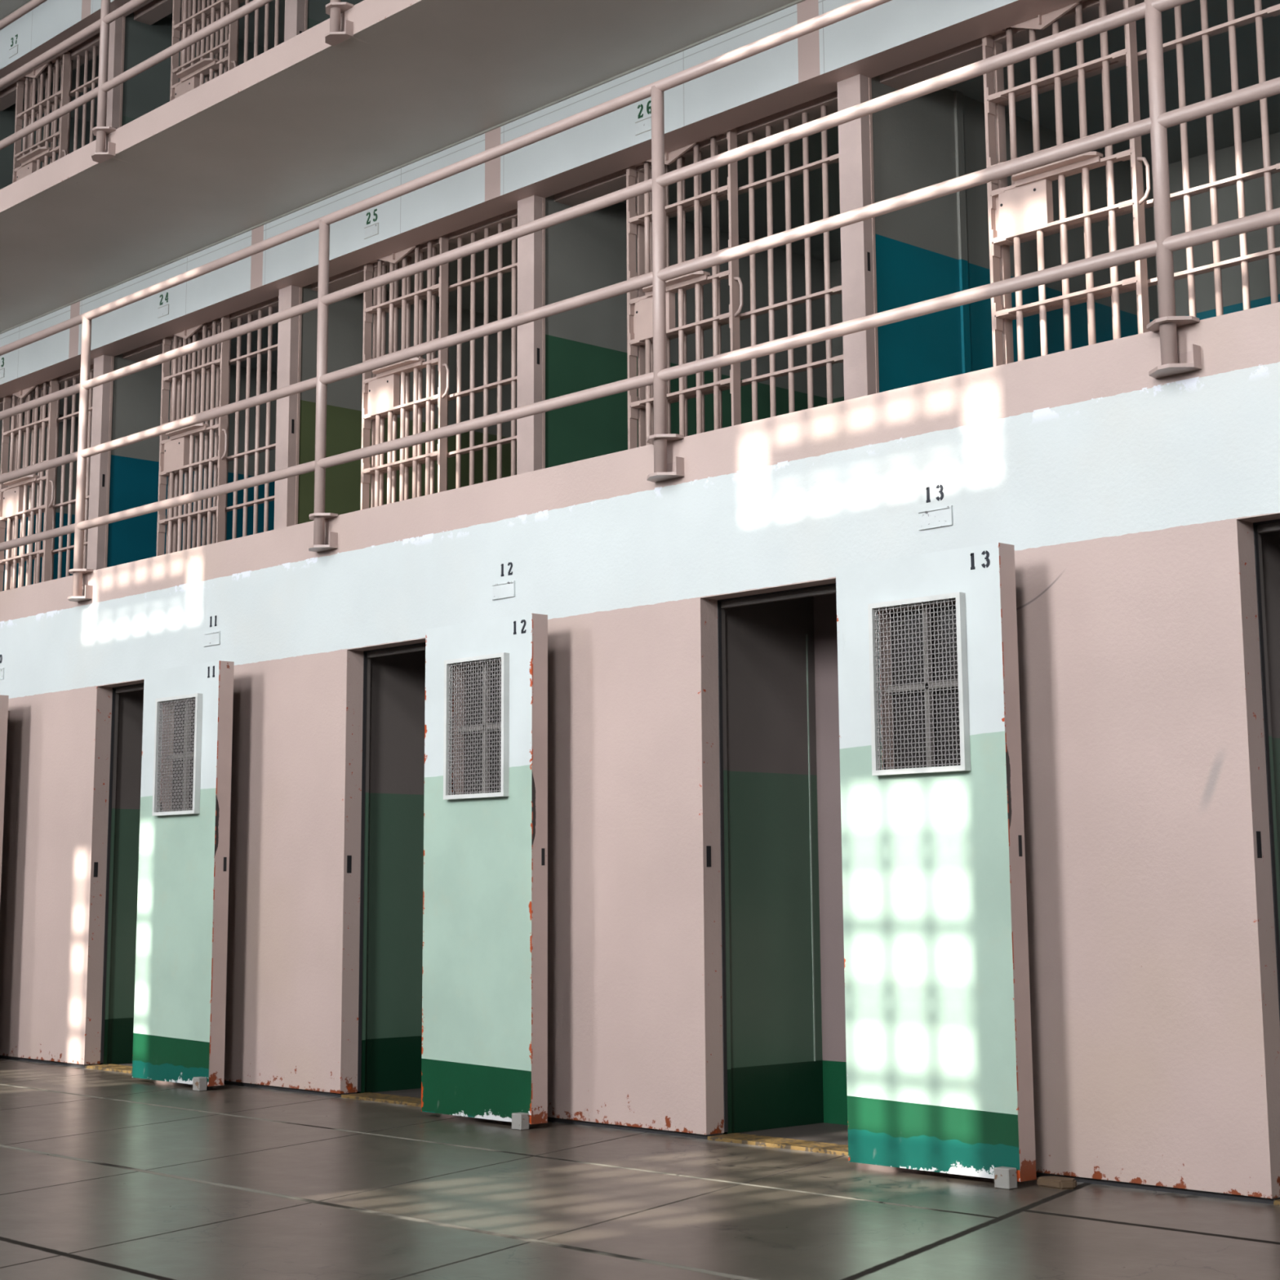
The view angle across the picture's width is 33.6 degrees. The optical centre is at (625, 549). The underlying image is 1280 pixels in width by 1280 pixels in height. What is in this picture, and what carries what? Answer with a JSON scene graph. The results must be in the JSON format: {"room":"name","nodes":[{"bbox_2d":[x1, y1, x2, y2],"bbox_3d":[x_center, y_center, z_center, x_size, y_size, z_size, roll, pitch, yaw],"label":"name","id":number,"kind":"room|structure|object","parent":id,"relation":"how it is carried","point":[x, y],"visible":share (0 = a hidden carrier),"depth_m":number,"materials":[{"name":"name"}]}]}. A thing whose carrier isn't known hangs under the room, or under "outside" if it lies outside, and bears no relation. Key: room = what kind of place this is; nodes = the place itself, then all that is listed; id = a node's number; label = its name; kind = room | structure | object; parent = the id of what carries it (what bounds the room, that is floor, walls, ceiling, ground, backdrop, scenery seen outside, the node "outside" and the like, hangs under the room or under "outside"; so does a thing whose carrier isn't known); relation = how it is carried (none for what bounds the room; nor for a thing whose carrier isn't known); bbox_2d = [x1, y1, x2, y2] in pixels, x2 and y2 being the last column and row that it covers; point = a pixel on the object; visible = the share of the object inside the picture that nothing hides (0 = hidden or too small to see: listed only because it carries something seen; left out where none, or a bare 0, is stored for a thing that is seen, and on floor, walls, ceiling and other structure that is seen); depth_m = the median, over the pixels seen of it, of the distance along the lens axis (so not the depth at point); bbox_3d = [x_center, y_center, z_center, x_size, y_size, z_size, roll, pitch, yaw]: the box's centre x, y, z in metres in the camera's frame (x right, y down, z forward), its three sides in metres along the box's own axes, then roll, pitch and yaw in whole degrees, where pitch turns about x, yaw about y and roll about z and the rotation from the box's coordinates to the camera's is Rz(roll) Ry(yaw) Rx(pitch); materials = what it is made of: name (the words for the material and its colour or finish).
{"room":"prison interior","nodes":[
{"label":"prison interior","id":0,"kind":"room"},
{"bbox_2d":[0,0,30,19],"bbox_3d":[-0.454,-5.098,11.212,1.760,0.150,30.000,8,-12,-42],"label":"ceiling","id":1,"kind":"structure","parent":0,"point":[6,6],"depth_m":16.30,"materials":[{"name":"white paint"}]},
{"bbox_2d":[0,103,96,591],"bbox_3d":[-4.430,-1.290,17.703,2.355,4.656,0.103,8,-12,-42],"label":"wall","id":2,"kind":"structure","parent":0,"point":[68,421],"depth_m":17.34,"materials":[{"name":"blue paint"}]},
{"bbox_2d":[0,0,182,111],"bbox_3d":[0.036,-4.753,11.616,0.425,0.409,30.000,8,-12,-42],"label":"lintel","id":3,"kind":"object","parent":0,"point":[52,22],"visible":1,"depth_m":16.04,"materials":[{"name":"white paint"}]},
{"bbox_2d":[8,44,17,58],"bbox_3d":[-4.721,-3.842,16.351,0.004,0.070,0.140,8,-12,-42],"label":"card holder","id":4,"kind":"object","parent":3,"relation":"attached to","point":[14,51],"visible":1,"depth_m":16.35,"materials":[{"name":"grey paint"}]},
{"bbox_2d":[12,51,70,182],"bbox_3d":[-4.537,-2.802,16.314,0.117,1.994,0.821,8,-12,-42],"label":"gate","id":5,"kind":"object","parent":3,"relation":"attached to","point":[30,158],"visible":0.51,"depth_m":16.41,"materials":[{"name":"beige metal"}]},
{"bbox_2d":[169,0,237,101],"bbox_3d":[-2.935,-3.085,14.609,0.117,1.994,0.821,8,-12,-42],"label":"gate","id":6,"kind":"object","parent":3,"relation":"attached to","point":[191,73],"visible":0.42,"depth_m":14.72,"materials":[{"name":"metal"}]},
{"bbox_2d":[86,355,111,570],"bbox_3d":[-3.726,-0.386,14.971,0.062,1.996,0.142,8,-12,-42],"label":"wall pier","id":7,"kind":"object","parent":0,"point":[102,364],"visible":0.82,"depth_m":14.97,"materials":[{"name":"paint"}]},
{"bbox_2d":[99,689,143,1064],"bbox_3d":[-2.656,1.720,11.864,0.555,2.250,0.090,8,-12,-42],"label":"wall","id":8,"kind":"structure","parent":0,"point":[131,704],"depth_m":11.69,"materials":[{"name":"paint"}]},
{"bbox_2d":[22,0,284,124],"bbox_3d":[1.014,-4.545,12.501,2.240,0.060,30.000,8,-12,-42],"label":"ceiling","id":9,"kind":"structure","parent":0,"point":[272,4],"depth_m":16.14,"materials":[{"name":"grey paint"}]},
{"bbox_2d":[106,12,276,567],"bbox_3d":[-2.828,-1.573,15.998,2.355,4.656,0.103,8,-12,-42],"label":"wall","id":10,"kind":"structure","parent":0,"point":[136,397],"depth_m":15.41,"materials":[{"name":"blue paint"}]},
{"bbox_2d":[104,355,114,568],"bbox_3d":[-3.655,-0.389,14.954,0.017,1.996,0.023,8,-12,-42],"label":"trim","id":11,"kind":"structure","parent":10,"relation":"attached to","point":[113,357],"depth_m":14.97,"materials":[{"name":"metal"}]},
{"bbox_2d":[119,16,125,127],"bbox_3d":[-3.669,-2.913,15.359,0.017,1.996,0.023,8,-12,-42],"label":"trim","id":12,"kind":"structure","parent":10,"relation":"attached to","point":[124,17],"depth_m":15.45,"materials":[{"name":"metal"}]},
{"bbox_2d":[273,284,299,529],"bbox_3d":[-2.124,-0.669,13.267,0.062,1.996,0.142,8,-12,-42],"label":"wall pier","id":13,"kind":"object","parent":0,"point":[289,296],"visible":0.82,"depth_m":13.27,"materials":[{"name":"paint"}]},
{"bbox_2d":[364,650,425,1093],"bbox_3d":[-1.054,1.438,10.160,0.555,2.250,0.090,8,-12,-42],"label":"wall","id":14,"kind":"structure","parent":0,"point":[395,873],"depth_m":10.05,"materials":[{"name":"paint"}]},
{"bbox_2d":[0,0,796,332],"bbox_3d":[-0.440,-2.575,10.807,1.760,0.152,30.000,8,-12,-42],"label":"ceiling","id":15,"kind":"structure","parent":0,"point":[306,119],"depth_m":11.65,"materials":[{"name":"white paint"}]},
{"bbox_2d":[22,45,98,167],"bbox_3d":[-4.240,-2.791,16.139,0.052,1.984,1.466,8,-12,-42],"label":"bars","id":16,"kind":"object","parent":15,"relation":"on","point":[79,89],"visible":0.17,"depth_m":16.20,"materials":[{"name":"metal"}]},
{"bbox_2d":[106,16,123,128],"bbox_3d":[-3.740,-2.910,15.377,0.062,1.996,0.142,8,-12,-42],"label":"wall pier","id":17,"kind":"object","parent":15,"relation":"on","point":[115,45],"visible":0.21,"depth_m":15.42,"materials":[{"name":"paint"}]},
{"bbox_2d":[0,0,353,163],"bbox_3d":[-3.234,-3.034,12.542,0.100,1.656,11.000,8,-12,-42],"label":"guard rail","id":18,"kind":"object","parent":15,"relation":"attached to","point":[335,8],"visible":1,"depth_m":12.21,"materials":[{"name":"metal"}]},
{"bbox_2d":[179,0,279,83],"bbox_3d":[-2.638,-3.073,14.435,0.052,1.984,1.466,8,-12,-42],"label":"bars","id":19,"kind":"object","parent":15,"relation":"on","point":[189,11],"visible":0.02,"depth_m":14.58,"materials":[{"name":"metal"}]},
{"bbox_2d":[284,0,305,41],"bbox_3d":[-2.138,-3.193,13.673,0.062,1.996,0.142,8,-12,-42],"label":"wall pier","id":20,"kind":"object","parent":15,"relation":"on","point":[295,10],"visible":0.22,"depth_m":13.67,"materials":[{"name":"paint"}]},
{"bbox_2d":[297,0,517,524],"bbox_3d":[-1.226,-1.856,14.294,2.355,4.656,0.103,8,-12,-42],"label":"wall","id":21,"kind":"structure","parent":0,"point":[345,317],"depth_m":13.65,"materials":[{"name":"green paint"}]},
{"bbox_2d":[295,286,302,524],"bbox_3d":[-2.053,-0.672,13.249,0.017,1.996,0.023,8,-12,-42],"label":"trim","id":22,"kind":"structure","parent":21,"relation":"attached to","point":[300,288],"depth_m":13.27,"materials":[{"name":"metal"}]},
{"bbox_2d":[304,0,307,31],"bbox_3d":[-2.067,-3.196,13.655,0.017,1.996,0.023,8,-12,-42],"label":"trim","id":23,"kind":"structure","parent":21,"relation":"attached to","point":[306,1],"depth_m":13.69,"materials":[{"name":"beige metal"}]},
{"bbox_2d":[516,195,542,474],"bbox_3d":[-0.522,-0.951,11.563,0.062,1.996,0.142,8,-12,-42],"label":"wall pier","id":24,"kind":"object","parent":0,"point":[530,246],"visible":0.82,"depth_m":11.56,"materials":[{"name":"paint"}]},
{"bbox_2d":[0,0,1144,411],"bbox_3d":[0.051,-2.229,11.211,0.425,0.409,30.000,8,-12,-42],"label":"lintel","id":25,"kind":"object","parent":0,"point":[906,43],"visible":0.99,"depth_m":11.42,"materials":[{"name":"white paint"}]},
{"bbox_2d":[0,368,4,378],"bbox_3d":[-4.707,-1.318,15.945,0.004,0.070,0.140,8,-12,-42],"label":"card holder","id":26,"kind":"object","parent":25,"relation":"attached to","point":[2,371],"visible":1,"depth_m":15.92,"materials":[{"name":"grey paint"}]},
{"bbox_2d":[0,377,57,591],"bbox_3d":[-4.523,-0.278,15.908,0.117,1.994,0.821,8,-12,-42],"label":"gate","id":27,"kind":"object","parent":25,"relation":"attached to","point":[13,498],"visible":0.77,"depth_m":15.95,"materials":[{"name":"beige metal"}]},
{"bbox_2d":[157,303,168,318],"bbox_3d":[-3.105,-1.601,14.241,0.004,0.070,0.140,8,-12,-42],"label":"card holder","id":28,"kind":"object","parent":25,"relation":"attached to","point":[164,310],"visible":1,"depth_m":14.24,"materials":[{"name":"white paper"}]},
{"bbox_2d":[155,314,230,555],"bbox_3d":[-2.921,-0.561,14.204,0.117,1.994,0.821,8,-12,-42],"label":"gate","id":29,"kind":"object","parent":25,"relation":"attached to","point":[176,452],"visible":0.73,"depth_m":14.26,"materials":[{"name":"metal"}]},
{"bbox_2d":[364,222,378,239],"bbox_3d":[-1.503,-1.883,12.537,0.004,0.070,0.140,8,-12,-42],"label":"card holder","id":30,"kind":"object","parent":25,"relation":"attached to","point":[372,230],"visible":1,"depth_m":12.54,"materials":[{"name":"grey paint"}]},
{"bbox_2d":[0,0,805,333],"bbox_3d":[-0.109,-2.447,11.097,0.012,0.012,30.000,8,-12,-42],"label":"cove","id":31,"kind":"object","parent":25,"relation":"attached to","point":[797,2],"visible":1,"depth_m":12.06,"materials":[{"name":"grey paint"}]},
{"bbox_2d":[360,233,449,510],"bbox_3d":[-1.319,-0.844,12.500,0.117,1.994,0.821,8,-12,-42],"label":"gate","id":32,"kind":"object","parent":25,"relation":"attached to","point":[380,393],"visible":0.71,"depth_m":12.56,"materials":[{"name":"beige metal"}]},
{"bbox_2d":[635,116,651,135],"bbox_3d":[0.099,-2.166,10.832,0.004,0.070,0.140,8,-12,-42],"label":"card holder","id":33,"kind":"object","parent":25,"relation":"attached to","point":[642,126],"visible":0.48,"depth_m":10.84,"materials":[{"name":"grey paint"}]},
{"bbox_2d":[626,127,742,449],"bbox_3d":[0.283,-1.127,10.795,0.117,1.994,0.821,8,-12,-42],"label":"gate","id":34,"kind":"object","parent":25,"relation":"attached to","point":[639,309],"visible":0.66,"depth_m":10.82,"materials":[{"name":"beige metal"}]},
{"bbox_2d":[982,0,1150,366],"bbox_3d":[1.885,-1.410,9.091,0.117,1.994,0.821,8,-12,-42],"label":"gate","id":35,"kind":"object","parent":25,"relation":"attached to","point":[1024,208],"visible":0.7,"depth_m":9.17,"materials":[{"name":"beige metal"}]},
{"bbox_2d":[0,305,1279,1198],"bbox_3d":[-1.030,1.119,9.639,0.097,2.678,30.000,8,-12,-42],"label":"wall","id":36,"kind":"structure","parent":0,"point":[1128,500],"depth_m":8.15,"materials":[{"name":"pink paint"}]},
{"bbox_2d":[0,667,4,679],"bbox_3d":[-3.720,0.741,12.557,0.008,0.068,0.149,8,-12,-42],"label":"card holder","id":37,"kind":"object","parent":36,"relation":"attached to","point":[2,669],"visible":1,"depth_m":12.52,"materials":[{"name":"white metal"}]},
{"bbox_2d":[0,694,10,898],"bbox_3d":[-3.744,1.878,12.215,0.267,2.023,0.710,8,-12,-42],"label":"door","id":38,"kind":"structure","parent":36,"relation":"in","point":[4,713],"depth_m":12.04,"materials":[{"name":"paint"}]},
{"bbox_2d":[84,1063,132,1073],"bbox_3d":[-2.588,2.737,11.141,0.156,0.013,0.741,8,-12,-42],"label":"threshold","id":39,"kind":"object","parent":36,"relation":"attached to","point":[110,1067],"depth_m":11.24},
{"bbox_2d":[100,683,143,1064],"bbox_3d":[-2.573,1.722,11.344,0.023,2.080,0.775,8,-12,-42],"label":"trim frame","id":40,"kind":"object","parent":36,"relation":"attached to","point":[140,687],"visible":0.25,"depth_m":11.60,"materials":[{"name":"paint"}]},
{"bbox_2d":[132,660,234,1086],"bbox_3d":[-2.142,1.595,10.511,0.267,2.023,0.710,8,-12,-42],"label":"door","id":41,"kind":"structure","parent":36,"relation":"in","point":[180,1003],"depth_m":10.38,"materials":[{"name":"paint"}]},
{"bbox_2d":[203,631,220,646],"bbox_3d":[-2.118,0.458,10.852,0.008,0.068,0.149,8,-12,-42],"label":"card holder","id":42,"kind":"object","parent":36,"relation":"attached to","point":[211,638],"visible":1,"depth_m":10.85,"materials":[{"name":"white metal"}]},
{"bbox_2d":[341,1092,421,1106],"bbox_3d":[-0.986,2.454,9.437,0.156,0.013,0.741,8,-12,-42],"label":"trim","id":43,"kind":"structure","parent":36,"relation":"attached to","point":[384,1098],"depth_m":9.49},
{"bbox_2d":[356,642,425,1093],"bbox_3d":[-0.971,1.440,9.640,0.023,2.080,0.775,8,-12,-42],"label":"trim frame","id":44,"kind":"object","parent":36,"relation":"attached to","point":[420,647],"visible":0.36,"depth_m":9.89,"materials":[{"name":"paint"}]},
{"bbox_2d":[421,613,547,1124],"bbox_3d":[-0.540,1.312,8.806,0.267,2.023,0.710,8,-12,-42],"label":"door","id":45,"kind":"structure","parent":36,"relation":"in","point":[484,1055],"depth_m":8.69,"materials":[{"name":"paint"}]},
{"bbox_2d":[492,580,515,599],"bbox_3d":[-0.527,0.177,9.161,0.008,0.068,0.149,8,-12,-42],"label":"card holder","id":46,"kind":"object","parent":36,"relation":"attached to","point":[505,589],"visible":1,"depth_m":9.16,"materials":[{"name":"white metal"}]},
{"bbox_2d":[0,1055,1279,1204],"bbox_3d":[-1.019,2.450,9.429,0.076,0.018,30.000,8,-12,-42],"label":"baseboard","id":47,"kind":"structure","parent":36,"relation":"attached to","point":[1176,1190],"depth_m":8.04,"materials":[{"name":"paint"}]},
{"bbox_2d":[717,582,835,1134],"bbox_3d":[0.631,1.157,7.935,0.023,2.080,0.775,8,-12,-42],"label":"trim frame","id":48,"kind":"object","parent":36,"relation":"attached to","point":[830,589],"visible":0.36,"depth_m":8.17,"materials":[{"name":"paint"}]},
{"bbox_2d":[707,1133,848,1155],"bbox_3d":[0.616,2.171,7.733,0.156,0.013,0.741,8,-12,-42],"label":"trim","id":49,"kind":"structure","parent":36,"relation":"attached to","point":[740,1138],"depth_m":7.74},
{"bbox_2d":[918,505,953,530],"bbox_3d":[1.089,-0.110,7.442,0.008,0.068,0.149,8,-12,-42],"label":"card holder","id":50,"kind":"object","parent":36,"relation":"attached to","point":[940,517],"visible":1,"depth_m":7.44,"materials":[{"name":"white metal"}]},
{"bbox_2d":[835,542,1036,1182],"bbox_3d":[1.062,1.029,7.102,0.267,2.023,0.710,8,-12,-42],"label":"door","id":51,"kind":"structure","parent":36,"relation":"in","point":[939,1038],"depth_m":6.99,"materials":[{"name":"paint"}]},
{"bbox_2d":[1253,519,1279,1021],"bbox_3d":[2.233,0.874,6.231,0.023,2.080,0.775,8,-12,-42],"label":"trim frame","id":52,"kind":"object","parent":36,"relation":"attached to","point":[1275,526],"visible":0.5,"depth_m":6.56,"materials":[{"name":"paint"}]},
{"bbox_2d":[1273,1199,1279,1205],"bbox_3d":[2.218,1.888,6.028,0.156,0.013,0.741,8,-12,-42],"label":"trim","id":53,"kind":"structure","parent":36,"relation":"attached to","point":[1277,1202],"depth_m":6.24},
{"bbox_2d":[0,1057,1279,1279],"bbox_3d":[-3.659,2.180,6.992,8.900,0.208,30.000,8,-12,-42],"label":"floor","id":54,"kind":"structure","parent":0,"point":[104,1175],"depth_m":6.29,"materials":[{"name":"concrete"}]},
{"bbox_2d":[192,1076,207,1091],"bbox_3d":[-2.015,2.531,10.037,0.045,0.062,0.058,8,-12,-42],"label":"block","id":55,"kind":"object","parent":54,"relation":"on","point":[199,1083],"visible":1,"depth_m":10.02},
{"bbox_2d":[511,1112,528,1130],"bbox_3d":[-0.413,2.249,8.333,0.045,0.062,0.058,8,-12,-42],"label":"block","id":56,"kind":"object","parent":54,"relation":"on","point":[520,1121],"visible":1,"depth_m":8.31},
{"bbox_2d":[994,1166,1017,1189],"bbox_3d":[1.188,1.966,6.628,0.045,0.062,0.058,8,-12,-42],"label":"block","id":57,"kind":"object","parent":54,"relation":"on","point":[1005,1177],"visible":1,"depth_m":6.61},
{"bbox_2d":[1036,1176,1076,1189],"bbox_3d":[1.353,1.984,6.639,0.084,0.028,0.130,8,-12,-42],"label":"door stop","id":58,"kind":"object","parent":54,"relation":"on","point":[1052,1182],"visible":1,"depth_m":6.61,"materials":[{"name":"brown wood"}]},
{"bbox_2d":[0,302,1279,593],"bbox_3d":[-0.427,-0.121,10.412,1.760,0.010,30.000,8,-12,-42],"label":"floor","id":59,"kind":"structure","parent":0,"point":[1277,303],"depth_m":8.21,"materials":[{"name":"paint"}]},
{"bbox_2d":[4,371,93,589],"bbox_3d":[-4.226,-0.267,15.734,0.052,1.984,1.466,8,-12,-42],"label":"bars","id":60,"kind":"object","parent":59,"relation":"on","point":[74,414],"visible":0.28,"depth_m":15.75,"materials":[{"name":"metal"}]},
{"bbox_2d":[165,306,277,554],"bbox_3d":[-2.624,-0.549,14.030,0.052,1.984,1.466,8,-12,-42],"label":"bars","id":61,"kind":"object","parent":59,"relation":"on","point":[249,355],"visible":0.42,"depth_m":14.06,"materials":[{"name":"metal"}]},
{"bbox_2d":[370,217,517,507],"bbox_3d":[-1.022,-0.832,12.325,0.052,1.984,1.466,8,-12,-42],"label":"bars","id":62,"kind":"object","parent":59,"relation":"on","point":[500,271],"visible":0.5,"depth_m":12.29,"materials":[{"name":"metal"}]},
{"bbox_2d":[0,0,1279,601],"bbox_3d":[-1.655,-0.786,10.471,0.100,1.656,14.805,8,-12,-42],"label":"guard rail","id":63,"kind":"object","parent":59,"relation":"attached to","point":[1172,362],"visible":1,"depth_m":8.53,"materials":[{"name":"beige metal"}]},
{"bbox_2d":[635,105,843,447],"bbox_3d":[0.580,-1.115,10.621,0.052,1.984,1.466,8,-12,-42],"label":"bars","id":64,"kind":"object","parent":59,"relation":"on","point":[825,161],"visible":0.46,"depth_m":10.50,"materials":[{"name":"metal"}]},
{"bbox_2d":[992,0,1279,364],"bbox_3d":[2.182,-1.398,8.917,0.052,1.984,1.466,8,-12,-42],"label":"bars","id":65,"kind":"object","parent":59,"relation":"on","point":[1260,15],"visible":0.33,"depth_m":8.73,"materials":[{"name":"metal"}]},
{"bbox_2d":[31,0,1279,417],"bbox_3d":[1.028,-2.021,12.095,2.240,0.060,30.000,8,-12,-42],"label":"ceiling","id":66,"kind":"structure","parent":0,"point":[1246,35],"depth_m":10.87,"materials":[{"name":"grey paint"}]},
{"bbox_2d":[545,195,826,468],"bbox_3d":[0.384,-0.877,12.387,2.355,2.100,0.103,8,-12,-42],"label":"wall","id":67,"kind":"structure","parent":0,"point":[586,345],"depth_m":11.97,"materials":[{"name":"green paint"}]},
{"bbox_2d":[542,197,545,468],"bbox_3d":[-0.451,-0.955,11.545,0.017,1.996,0.023,8,-12,-42],"label":"trim","id":68,"kind":"structure","parent":67,"relation":"attached to","point":[544,198],"depth_m":11.57,"materials":[{"name":"metal"}]},
{"bbox_2d":[724,595,823,1133],"bbox_3d":[0.548,1.155,8.456,0.555,2.250,0.090,8,-12,-42],"label":"wall","id":69,"kind":"structure","parent":0,"point":[777,1082],"depth_m":8.41,"materials":[{"name":"paint"}]},
{"bbox_2d":[805,634,815,1061],"bbox_3d":[0.749,1.193,8.573,0.006,1.710,0.004,8,-12,-42],"label":"trim","id":70,"kind":"structure","parent":69,"relation":"attached to","point":[806,644],"depth_m":8.57,"materials":[{"name":"grey metal"}]},
{"bbox_2d":[813,593,847,1124],"bbox_3d":[1.261,1.107,8.180,0.110,2.250,1.470,8,-12,-42],"label":"wall","id":71,"kind":"structure","parent":0,"point":[825,635],"depth_m":8.55,"materials":[{"name":"paint"}]},
{"bbox_2d":[837,74,876,400],"bbox_3d":[1.080,-1.234,9.858,0.062,1.996,0.142,8,-12,-42],"label":"wall pier","id":72,"kind":"object","parent":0,"point":[854,136],"visible":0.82,"depth_m":9.86,"materials":[{"name":"paint"}]},
{"bbox_2d":[871,75,1158,392],"bbox_3d":[1.986,-1.160,10.683,2.355,2.100,0.103,8,-12,-42],"label":"wall","id":73,"kind":"structure","parent":0,"point":[917,259],"depth_m":10.31,"materials":[{"name":"teal paint"}]},
{"bbox_2d":[868,77,879,393],"bbox_3d":[1.151,-1.238,9.841,0.017,1.996,0.023,8,-12,-42],"label":"trim","id":74,"kind":"structure","parent":73,"relation":"attached to","point":[869,78],"depth_m":9.86,"materials":[{"name":"metal"}]},
{"bbox_2d":[953,90,971,373],"bbox_3d":[1.638,-1.219,10.301,0.050,2.100,0.040,8,-12,-42],"label":"trim","id":75,"kind":"structure","parent":73,"relation":"attached to","point":[957,95],"depth_m":10.33,"materials":[{"name":"teal paint"}]},
{"bbox_2d":[830,132,1279,403],"bbox_3d":[2.886,-1.032,11.508,0.100,2.100,4.609,8,-12,-42],"label":"wall","id":76,"kind":"structure","parent":0,"point":[1252,150],"depth_m":11.25,"materials":[{"name":"teal paint"}]},
{"bbox_2d":[1261,530,1279,879],"bbox_3d":[2.150,0.872,6.752,0.555,2.250,0.090,8,-12,-42],"label":"wall","id":77,"kind":"structure","parent":0,"point":[1270,541],"depth_m":6.69,"materials":[{"name":"paint"}]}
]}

